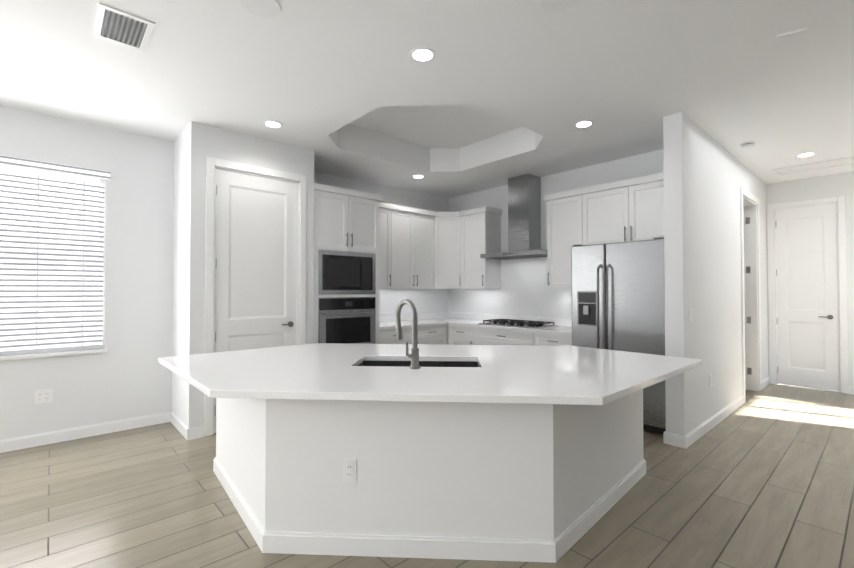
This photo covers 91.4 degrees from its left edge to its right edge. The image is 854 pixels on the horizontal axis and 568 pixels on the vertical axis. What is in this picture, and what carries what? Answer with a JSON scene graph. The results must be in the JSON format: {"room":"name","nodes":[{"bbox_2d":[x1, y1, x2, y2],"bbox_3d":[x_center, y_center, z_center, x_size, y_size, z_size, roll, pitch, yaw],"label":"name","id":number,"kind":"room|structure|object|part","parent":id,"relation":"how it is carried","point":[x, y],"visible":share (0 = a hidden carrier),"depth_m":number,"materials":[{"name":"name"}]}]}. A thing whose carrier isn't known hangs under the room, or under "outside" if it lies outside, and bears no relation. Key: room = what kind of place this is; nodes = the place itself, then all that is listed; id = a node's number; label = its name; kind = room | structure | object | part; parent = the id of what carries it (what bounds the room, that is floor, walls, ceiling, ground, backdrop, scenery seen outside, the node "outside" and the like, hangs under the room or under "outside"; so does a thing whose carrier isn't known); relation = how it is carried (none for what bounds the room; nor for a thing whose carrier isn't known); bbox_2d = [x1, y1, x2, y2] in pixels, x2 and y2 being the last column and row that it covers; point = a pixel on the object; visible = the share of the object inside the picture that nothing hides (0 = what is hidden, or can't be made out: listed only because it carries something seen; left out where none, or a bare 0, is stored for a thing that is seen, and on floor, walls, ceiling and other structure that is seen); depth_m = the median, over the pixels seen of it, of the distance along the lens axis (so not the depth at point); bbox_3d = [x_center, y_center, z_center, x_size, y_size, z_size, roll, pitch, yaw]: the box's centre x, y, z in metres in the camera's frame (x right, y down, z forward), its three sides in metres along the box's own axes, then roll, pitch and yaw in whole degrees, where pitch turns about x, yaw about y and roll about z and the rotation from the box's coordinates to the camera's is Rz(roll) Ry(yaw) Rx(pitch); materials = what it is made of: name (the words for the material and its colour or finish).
{"room":"kitchen","nodes":[
{"label":"kitchen","id":0,"kind":"room"},
{"bbox_2d":[172,126,187,424],"bbox_3d":[-2.350,-0.196,4.077,0.120,3.170,0.580,1,-1,-42],"label":"wall","id":1,"kind":"structure","parent":0,"point":[180,265],"depth_m":4.02,"materials":[{"name":"white paint"}]},
{"bbox_2d":[170,411,188,439],"bbox_3d":[-2.356,1.338,3.960,0.014,0.100,0.714,1,-1,-42],"label":"baseboard return","id":2,"kind":"object","parent":1,"relation":"attached to","point":[179,424],"visible":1,"depth_m":3.94,"materials":[{"name":"white wood"}]},
{"bbox_2d":[0,106,447,439],"bbox_3d":[-3.170,-0.199,3.829,9.650,3.170,0.150,1,-1,-42],"label":"wall","id":3,"kind":"structure","parent":0,"point":[126,375],"depth_m":3.97,"materials":[{"name":"white paint"}]},
{"bbox_2d":[34,389,52,403],"bbox_3d":[-3.299,0.967,3.589,0.115,0.115,0.007,1,-1,-42],"label":"outlet","id":4,"kind":"object","parent":3,"relation":"attached to","point":[44,396],"visible":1,"depth_m":3.59,"materials":[{"name":"white plastic"}]},
{"bbox_2d":[0,165,104,347],"bbox_3d":[-3.620,-0.222,3.447,1.510,1.635,0.086,1,-1,-42],"label":"window","id":5,"kind":"structure","parent":3,"relation":"in","point":[18,170],"depth_m":3.80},
{"bbox_2d":[0,155,110,355],"bbox_3d":[-3.566,-0.233,3.387,1.570,1.646,0.078,1,-1,-42],"label":"window blind","id":6,"kind":"object","parent":5,"relation":"attached to","point":[51,295],"visible":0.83,"depth_m":3.65,"materials":[{"name":"white plastic"}]},
{"bbox_2d":[0,349,106,360],"bbox_3d":[-3.567,0.610,3.376,1.550,0.028,0.085,1,-1,-42],"label":"window sill","id":7,"kind":"structure","parent":3,"relation":"attached to","point":[51,354],"depth_m":3.61,"materials":[{"name":"white wood"}]},
{"bbox_2d":[0,412,170,452],"bbox_3d":[-4.641,1.315,2.370,5.540,0.100,0.014,1,-1,-42],"label":"baseboard","id":8,"kind":"structure","parent":3,"relation":"attached to","point":[18,443],"depth_m":3.74,"materials":[{"name":"white wood"}]},
{"bbox_2d":[382,200,385,287],"bbox_3d":[-0.744,-0.513,5.683,0.491,1.149,0.347,1,-1,-42],"label":"upper cabinet","id":9,"kind":"object","parent":3,"relation":"attached to","point":[383,204],"depth_m":5.61,"materials":[{"name":"white paint"}]},
{"bbox_2d":[386,204,433,287],"bbox_3d":[-0.297,-0.507,6.063,0.911,1.149,0.382,1,-1,-42],"label":"upper cabinet","id":10,"kind":"object","parent":3,"relation":"attached to","point":[409,230],"depth_m":5.90,"materials":[{"name":"white paint"}]},
{"bbox_2d":[382,312,449,319],"bbox_3d":[-0.345,0.501,6.251,1.858,0.100,0.017,1,-1,-42],"label":"backsplash","id":11,"kind":"structure","parent":3,"relation":"attached to","point":[437,315],"depth_m":6.51,"materials":[{"name":"white tile"}]},
{"bbox_2d":[434,211,461,287],"bbox_3d":[0.327,-0.502,6.428,0.674,1.149,0.675,1,-1,-42],"label":"upper cabinet","id":12,"kind":"object","parent":3,"relation":"attached to","point":[447,225],"depth_m":6.22,"materials":[{"name":"white paint"}]},
{"bbox_3d":[0.319,-0.470,6.225,0.301,1.075,0.306,1,-1,-42],"label":"corner door","id":13,"kind":"part","parent":12,"relation":"part of","materials":[{"name":"white paint"}]},
{"bbox_2d":[450,312,571,327],"bbox_3d":[1.211,0.496,5.924,0.017,0.100,2.587,1,-1,-42],"label":"countertop","id":14,"kind":"structure","parent":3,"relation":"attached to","point":[453,315],"depth_m":5.79,"materials":[{"name":"white stone"}]},
{"bbox_2d":[186,121,313,427],"bbox_3d":[-1.715,-0.194,4.179,1.200,3.170,0.120,1,-1,-42],"label":"wall","id":15,"kind":"structure","parent":0,"point":[204,141],"depth_m":3.82,"materials":[{"name":"white paint"}]},
{"bbox_2d":[187,425,203,439],"bbox_3d":[-2.075,1.335,3.741,0.137,0.100,0.014,1,-1,-42],"label":"baseboard","id":16,"kind":"structure","parent":15,"relation":"attached to","point":[195,432],"depth_m":3.73,"materials":[{"name":"white wood"}]},
{"bbox_2d":[214,169,296,432],"bbox_3d":[-1.667,0.154,4.135,0.804,2.456,0.095,1,-1,-42],"label":"pantry door","id":17,"kind":"structure","parent":15,"relation":"in","point":[256,268],"depth_m":4.13,"materials":[{"name":"white wood"}]},
{"bbox_2d":[204,157,306,436],"bbox_3d":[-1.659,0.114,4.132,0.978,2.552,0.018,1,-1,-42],"label":"door frame","id":18,"kind":"structure","parent":15,"relation":"attached to","point":[211,163],"depth_m":3.85,"materials":[{"name":"white wood"}]},
{"bbox_2d":[0,384,853,567],"bbox_3d":[0.855,1.409,1.275,12.540,0.120,9.300,1,-1,-42],"label":"floor","id":19,"kind":"structure","parent":0,"point":[763,478],"depth_m":2.58,"materials":[{"name":"brown wood"}]},
{"bbox_2d":[314,183,381,343],"bbox_3d":[-1.133,0.154,5.086,0.875,2.500,0.699,1,-1,-42],"label":"tall cabinet","id":20,"kind":"object","parent":19,"relation":"on","point":[367,246],"depth_m":4.82,"materials":[{"name":"white paint"}]},
{"bbox_2d":[382,332,449,343],"bbox_3d":[-0.362,1.000,5.825,1.277,0.830,0.617,1,-1,-42],"label":"base cabinet","id":21,"kind":"object","parent":19,"relation":"on","point":[387,337],"depth_m":5.51,"materials":[{"name":"white paint"}]},
{"bbox_2d":[382,316,571,344],"bbox_3d":[0.521,0.557,5.301,1.875,0.040,2.587,1,-1,-42],"label":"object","id":22,"kind":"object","parent":21,"relation":"on","point":[498,332],"depth_m":5.49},
{"bbox_2d":[478,319,557,328],"bbox_3d":[1.182,0.515,5.488,0.500,0.050,0.900,1,-1,-42],"label":"cooktop","id":23,"kind":"object","parent":22,"relation":"in","point":[496,322],"depth_m":5.36,"materials":[{"name":"black metal"}]},
{"bbox_2d":[201,383,655,562],"bbox_3d":[0.007,0.959,2.988,2.413,0.829,2.238,1,-1,-42],"label":"kitchen island","id":24,"kind":"object","parent":19,"relation":"on","point":[520,453],"depth_m":2.10,"materials":[{"name":"white paint"}]},
{"bbox_2d":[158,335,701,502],"bbox_3d":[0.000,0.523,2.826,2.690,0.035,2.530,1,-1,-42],"label":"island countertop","id":25,"kind":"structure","parent":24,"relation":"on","point":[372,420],"depth_m":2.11,"materials":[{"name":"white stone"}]},
{"bbox_2d":[396,299,419,368],"bbox_3d":[-0.142,0.297,2.534,0.113,0.410,0.236,1,-1,-42],"label":"faucet","id":26,"kind":"object","parent":25,"relation":"on","point":[414,356],"depth_m":2.48,"materials":[{"name":"silver metal"}]},
{"bbox_2d":[358,361,479,366],"bbox_3d":[-0.058,0.646,2.732,0.916,0.210,0.916,1,-1,-42],"label":"sink","id":27,"kind":"object","parent":25,"relation":"in","point":[361,363],"depth_m":2.93,"materials":[{"name":"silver metal"}]},
{"bbox_2d":[454,340,477,344],"bbox_3d":[0.732,1.003,6.001,0.617,0.830,0.530,1,-1,-42],"label":"base cabinet","id":28,"kind":"object","parent":19,"relation":"on","point":[456,342],"depth_m":5.83,"materials":[{"name":"white paint"}]},
{"bbox_2d":[478,344,537,344],"bbox_3d":[1.185,0.995,5.497,0.617,0.830,1.055,1,-1,-42],"label":"base cabinet","id":29,"kind":"object","parent":19,"relation":"on","point":[478,344],"depth_m":5.16,"materials":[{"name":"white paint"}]},
{"bbox_2d":[448,325,571,345],"bbox_3d":[0.974,0.998,5.705,0.652,0.830,2.582,1,-1,-42],"label":"base cabinet","id":30,"kind":"object","parent":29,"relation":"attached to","point":[457,334],"depth_m":5.29,"materials":[{"name":"white paint"}]},
{"bbox_2d":[538,336,571,345],"bbox_3d":[1.656,0.988,4.975,0.617,0.830,0.582,1,-1,-42],"label":"base cabinet","id":31,"kind":"object","parent":19,"relation":"on","point":[566,340],"depth_m":4.70,"materials":[{"name":"white paint"}]},
{"bbox_2d":[571,237,665,433],"bbox_3d":[2.083,0.489,4.298,0.816,1.807,0.915,1,-1,-42],"label":"fridge","id":32,"kind":"object","parent":19,"relation":"on","point":[618,295],"visible":0.42,"depth_m":4.00,"materials":[{"name":"silver metal"}]},
{"bbox_2d":[0,0,853,197],"bbox_3d":[0.855,-1.711,1.320,12.540,0.420,9.300,1,-1,-42],"label":"ceiling","id":33,"kind":"structure","parent":0,"point":[352,89],"depth_m":3.00,"materials":[{"name":"white paint"}]},
{"bbox_2d":[93,3,154,51],"bbox_3d":[-1.764,-1.478,2.424,0.253,0.012,0.373,1,-1,-42],"label":"ceiling vent","id":34,"kind":"object","parent":33,"relation":"in","point":[115,25],"visible":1,"depth_m":2.41,"materials":[{"name":"white metal"}]},
{"bbox_2d":[240,0,280,17],"bbox_3d":[-0.886,-1.484,2.220,0.204,0.006,0.204,1,-1,-42],"label":"ceiling speaker","id":35,"kind":"object","parent":33,"relation":"attached to","point":[266,8],"visible":1,"depth_m":2.23,"materials":[{"name":"white plastic"}]},
{"bbox_2d":[263,120,282,127],"bbox_3d":[-1.409,-1.461,3.818,0.173,0.007,0.173,1,-1,-42],"label":"recessed light","id":36,"kind":"object","parent":33,"relation":"in","point":[272,124],"visible":1,"depth_m":3.81,"materials":[{"name":"white plastic"}]},
{"bbox_2d":[412,175,424,177],"bbox_3d":[-0.115,-1.435,5.575,0.173,0.007,0.173,1,-1,-42],"label":"recessed light","id":37,"kind":"object","parent":33,"relation":"in","point":[418,176],"visible":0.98,"depth_m":5.55,"materials":[{"name":"white plastic"}]},
{"bbox_2d":[409,47,435,61],"bbox_3d":[-0.028,-1.477,2.688,0.173,0.007,0.173,1,-1,-42],"label":"recessed light","id":38,"kind":"object","parent":33,"relation":"in","point":[422,54],"visible":1,"depth_m":2.68,"materials":[{"name":"white plastic"}]},
{"bbox_2d":[429,110,440,114],"bbox_3d":[0.080,-1.755,4.271,0.122,0.006,0.122,1,-1,-42],"label":"recessed ceiling light","id":39,"kind":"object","parent":33,"relation":"attached to","point":[434,112],"depth_m":4.26,"materials":[{"name":"white"}]},
{"bbox_2d":[574,120,593,127],"bbox_3d":[1.435,-1.461,3.814,0.173,0.007,0.173,1,-1,-42],"label":"recessed light","id":40,"kind":"object","parent":33,"relation":"in","point":[584,123],"visible":1,"depth_m":3.81,"materials":[{"name":"white plastic"}]},
{"bbox_2d":[740,141,756,148],"bbox_3d":[3.323,-1.435,4.316,0.140,0.044,0.140,1,-1,-42],"label":"smoke detector","id":41,"kind":"object","parent":33,"relation":"attached to","point":[747,145],"visible":1,"depth_m":4.29,"materials":[{"name":"white plastic"}]},
{"bbox_2d":[776,28,807,38],"bbox_3d":[2.152,-1.478,2.462,0.140,0.012,0.034,0,-1,29],"label":"ceiling sensor","id":42,"kind":"object","parent":33,"relation":"attached to","point":[791,33],"visible":0.93,"depth_m":2.46,"materials":[{"name":"white plastic"}]},
{"bbox_2d":[795,152,815,157],"bbox_3d":[4.251,-1.448,4.681,0.173,0.007,0.173,1,-1,-42],"label":"recessed light","id":43,"kind":"object","parent":33,"relation":"in","point":[805,154],"visible":0.96,"depth_m":4.66,"materials":[{"name":"white plastic"}]},
{"bbox_2d":[771,156,853,175],"bbox_3d":[4.797,-1.439,5.039,0.380,0.015,0.950,1,-1,-42],"label":"trim","id":44,"kind":"structure","parent":33,"relation":"attached to","point":[837,162],"depth_m":5.10,"materials":[{"name":"white"}]},
{"bbox_2d":[462,206,501,287],"bbox_3d":[0.771,-0.506,6.154,0.382,1.149,0.496,1,-1,-42],"label":"upper cabinet","id":45,"kind":"object","parent":0,"relation":"attached to","point":[481,227],"depth_m":6.00,"materials":[{"name":"white paint"}]},
{"bbox_2d":[506,174,541,255],"bbox_3d":[1.315,-0.924,5.636,0.277,1.023,0.330,1,-1,-42],"label":"hood chimney","id":46,"kind":"object","parent":0,"relation":"attached to","point":[524,191],"depth_m":5.52,"materials":[{"name":"silver metal"}]},
{"bbox_2d":[480,174,546,259],"bbox_3d":[1.231,-0.897,5.559,0.503,1.079,0.940,1,-1,-42],"label":"hood","id":47,"kind":"object","parent":46,"relation":"attached to","point":[524,191],"depth_m":5.55,"materials":[{"name":"silver metal"}]},
{"bbox_2d":[448,149,663,318],"bbox_3d":[1.605,-0.173,5.626,0.150,3.170,3.575,1,-1,-42],"label":"wall","id":48,"kind":"structure","parent":0,"point":[524,290],"depth_m":5.69,"materials":[{"name":"white paint"}]},
{"bbox_2d":[546,252,570,287],"bbox_3d":[1.764,-0.177,5.081,0.337,0.460,0.460,1,-1,-42],"label":"upper cabinet","id":49,"kind":"object","parent":0,"relation":"attached to","point":[558,263],"depth_m":5.02,"materials":[{"name":"white paint"}]},
{"bbox_2d":[546,188,585,251],"bbox_3d":[1.780,-0.752,5.065,0.347,0.689,0.518,1,-1,-42],"label":"upper cabinet","id":50,"kind":"object","parent":0,"relation":"attached to","point":[566,211],"depth_m":4.95,"materials":[{"name":"white paint"}]},
{"bbox_2d":[663,112,768,435],"bbox_3d":[3.476,-0.185,4.809,3.645,3.170,0.145,1,-1,-42],"label":"wall","id":51,"kind":"structure","parent":0,"point":[706,176],"depth_m":3.92,"materials":[{"name":"white paint"}]},
{"bbox_2d":[586,172,663,244],"bbox_3d":[2.264,-0.759,4.528,0.347,0.689,1.042,1,-1,-42],"label":"upper cabinet","id":52,"kind":"object","parent":51,"relation":"attached to","point":[632,209],"depth_m":4.43,"materials":[{"name":"white paint"}]},
{"bbox_2d":[663,431,685,448],"bbox_3d":[2.117,1.332,3.562,0.014,0.100,0.173,1,-1,-42],"label":"baseboard","id":53,"kind":"structure","parent":51,"relation":"attached to","point":[676,440],"depth_m":3.56,"materials":[{"name":"white wood"}]},
{"bbox_2d":[709,375,711,387],"bbox_3d":[2.740,0.939,4.026,0.070,0.115,0.007,1,-1,-42],"label":"outlet","id":54,"kind":"object","parent":51,"relation":"attached to","point":[710,380],"visible":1,"depth_m":4.02,"materials":[{"name":"white plastic"}]},
{"bbox_2d":[684,395,743,448],"bbox_3d":[2.932,1.341,4.189,2.064,0.100,0.014,1,-1,-42],"label":"baseboard","id":55,"kind":"structure","parent":51,"relation":"attached to","point":[698,432],"depth_m":4.01,"materials":[{"name":"white wood"}]},
{"bbox_2d":[746,217,751,374],"bbox_3d":[4.297,0.156,5.572,0.002,2.100,0.045,1,-1,-42],"label":"side door hinge","id":56,"kind":"object","parent":51,"relation":"attached to","point":[749,370],"visible":1,"depth_m":5.57,"materials":[{"name":"silver metal"}]},
{"bbox_2d":[740,187,761,402],"bbox_3d":[4.067,0.133,5.228,0.990,2.545,0.018,1,-1,-42],"label":"door frame","id":57,"kind":"structure","parent":51,"relation":"attached to","point":[748,195],"depth_m":4.94,"materials":[{"name":"white wood"}]},
{"bbox_2d":[743,196,758,390],"bbox_3d":[4.013,0.172,5.288,0.840,2.470,0.142,1,-1,-42],"label":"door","id":58,"kind":"structure","parent":51,"relation":"attached to","point":[750,291],"depth_m":5.55,"materials":[{"name":"white wood"}]},
{"bbox_2d":[761,376,769,388],"bbox_3d":[4.658,1.363,5.745,0.605,0.100,0.014,1,-1,-42],"label":"baseboard","id":59,"kind":"structure","parent":51,"relation":"attached to","point":[765,382],"depth_m":5.73,"materials":[{"name":"white wood"}]},
{"bbox_2d":[766,171,853,392],"bbox_3d":[6.193,-0.188,4.630,0.150,3.170,6.800,1,-1,-42],"label":"wall","id":60,"kind":"structure","parent":0,"point":[835,185],"depth_m":5.44,"materials":[{"name":"white paint"}]},
{"bbox_2d":[775,204,838,391],"bbox_3d":[5.147,0.176,5.672,0.095,2.456,0.620,1,-1,-42],"label":"hall door","id":61,"kind":"structure","parent":60,"relation":"in","point":[807,298],"depth_m":5.67,"materials":[{"name":"white wood"}]},
{"bbox_2d":[767,196,847,393],"bbox_3d":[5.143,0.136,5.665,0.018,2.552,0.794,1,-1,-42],"label":"door frame","id":62,"kind":"structure","parent":60,"relation":"attached to","point":[841,200],"depth_m":5.43,"materials":[{"name":"white wood"}]},
{"bbox_2d":[848,386,853,393],"bbox_3d":[5.802,1.351,4.918,0.014,0.100,1.185,1,-1,-42],"label":"baseboard","id":63,"kind":"structure","parent":60,"relation":"attached to","point":[850,389],"depth_m":5.33,"materials":[{"name":"white wood"}]}
]}

